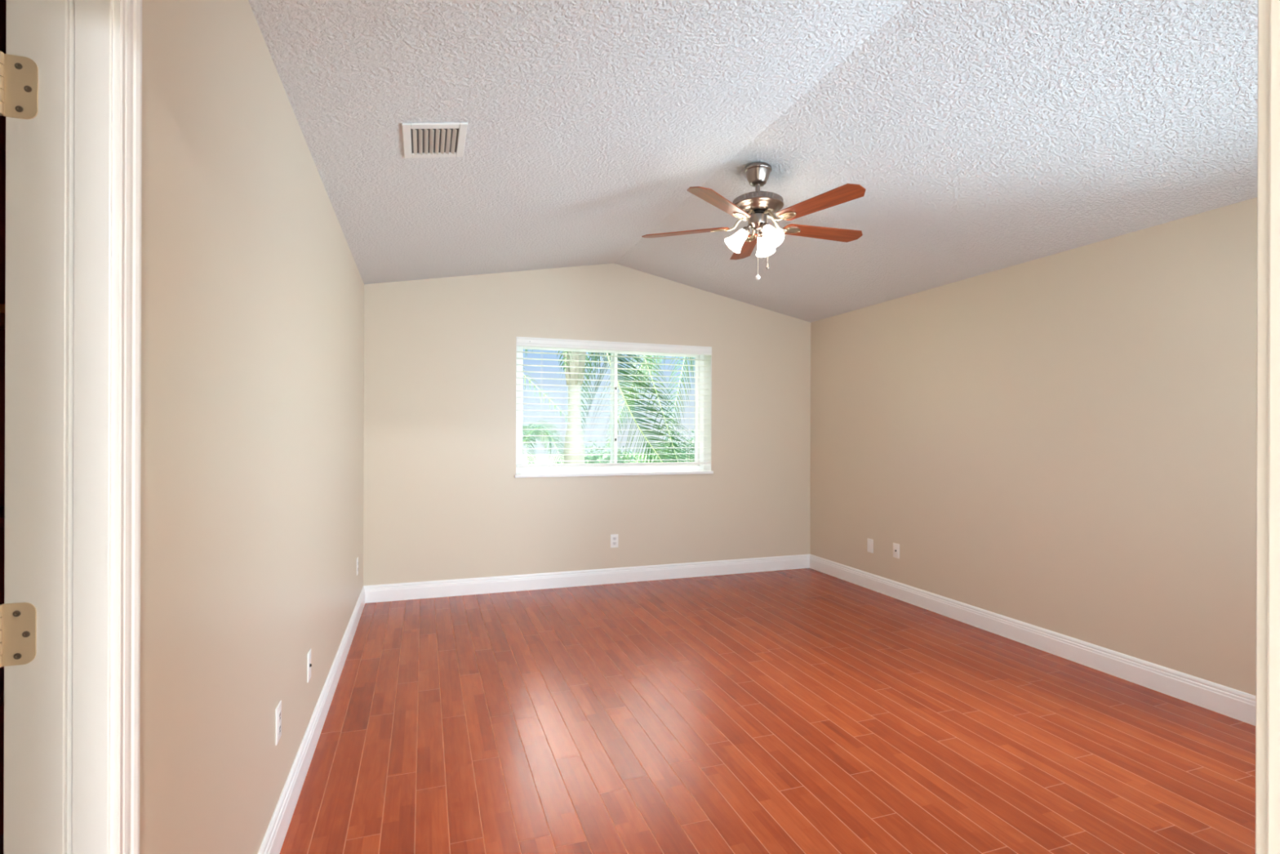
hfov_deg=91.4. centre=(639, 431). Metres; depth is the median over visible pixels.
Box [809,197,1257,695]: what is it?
wall
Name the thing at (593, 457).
leafy tree
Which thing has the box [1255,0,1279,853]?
door frame
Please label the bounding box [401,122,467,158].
ceiling vent
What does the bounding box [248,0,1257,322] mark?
ceiling
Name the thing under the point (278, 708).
wall outlet
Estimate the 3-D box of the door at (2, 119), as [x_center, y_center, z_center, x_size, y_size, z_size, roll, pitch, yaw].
[-1.867,0.204,1.788,1.100,2.200,0.360,0,0,-19]
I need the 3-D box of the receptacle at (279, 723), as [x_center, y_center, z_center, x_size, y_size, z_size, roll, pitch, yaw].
[-1.140,0.939,1.977,0.002,0.027,0.033,0,0,-19]
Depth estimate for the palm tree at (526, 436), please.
15.97 m
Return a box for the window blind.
[516,337,711,466]
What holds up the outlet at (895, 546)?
attached to the wall at (1064, 442)
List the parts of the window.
sash, sill, sash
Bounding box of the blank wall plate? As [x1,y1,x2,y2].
[866,537,873,552]
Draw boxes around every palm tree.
[522,417,564,473]
[523,368,568,422]
[524,349,694,472]
[604,355,694,453]
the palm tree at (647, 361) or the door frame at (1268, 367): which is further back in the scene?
the palm tree at (647, 361)
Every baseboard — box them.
[257,586,364,853]
[363,554,809,603]
[809,554,1255,725]
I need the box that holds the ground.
[524,452,692,473]
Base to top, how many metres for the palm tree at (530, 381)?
6.290 m
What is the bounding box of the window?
[514,336,713,477]
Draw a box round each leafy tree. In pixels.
[556,439,653,471]
[643,426,694,471]
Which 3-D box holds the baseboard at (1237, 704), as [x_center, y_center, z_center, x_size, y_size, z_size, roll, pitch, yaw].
[2.442,1.253,3.751,0.016,0.130,4.894,0,0,-19]
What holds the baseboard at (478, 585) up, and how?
attached to the wall at (443, 499)
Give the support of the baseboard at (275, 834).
attached to the wall at (251, 442)
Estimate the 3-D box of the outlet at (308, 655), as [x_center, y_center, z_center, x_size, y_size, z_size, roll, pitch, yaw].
[-1.323,0.936,2.506,0.011,0.115,0.070,0,0,-19]
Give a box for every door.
[0,0,142,853]
[0,115,5,853]
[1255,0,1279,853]
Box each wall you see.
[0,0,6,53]
[139,0,364,853]
[363,262,810,585]
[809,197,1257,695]
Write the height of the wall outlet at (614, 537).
0.115 m
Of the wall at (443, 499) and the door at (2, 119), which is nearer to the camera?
the door at (2, 119)
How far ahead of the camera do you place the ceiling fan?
3.32 m
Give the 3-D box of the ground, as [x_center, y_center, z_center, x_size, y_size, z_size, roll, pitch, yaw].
[-11.251,4.374,63.139,140.000,0.200,113.306,0,0,-19]
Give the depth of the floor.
2.72 m
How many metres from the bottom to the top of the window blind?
1.073 m
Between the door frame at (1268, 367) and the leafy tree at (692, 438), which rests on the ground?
the leafy tree at (692, 438)
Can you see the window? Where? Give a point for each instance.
(700, 429)
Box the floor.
[279,568,1255,853]
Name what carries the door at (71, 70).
in the wall at (251, 442)
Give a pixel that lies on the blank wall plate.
(870, 541)
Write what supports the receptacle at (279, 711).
attached to the wall outlet at (278, 708)
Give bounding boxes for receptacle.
[278,710,280,721]
[278,722,280,734]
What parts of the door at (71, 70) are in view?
casing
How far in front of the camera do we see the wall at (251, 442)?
1.54 m
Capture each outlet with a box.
[275,700,281,745]
[306,648,311,682]
[356,556,358,575]
[610,533,617,547]
[893,542,899,558]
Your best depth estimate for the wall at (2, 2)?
1.75 m
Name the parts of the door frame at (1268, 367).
casing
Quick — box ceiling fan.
[641,162,866,279]
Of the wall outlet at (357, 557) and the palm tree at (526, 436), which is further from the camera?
the palm tree at (526, 436)

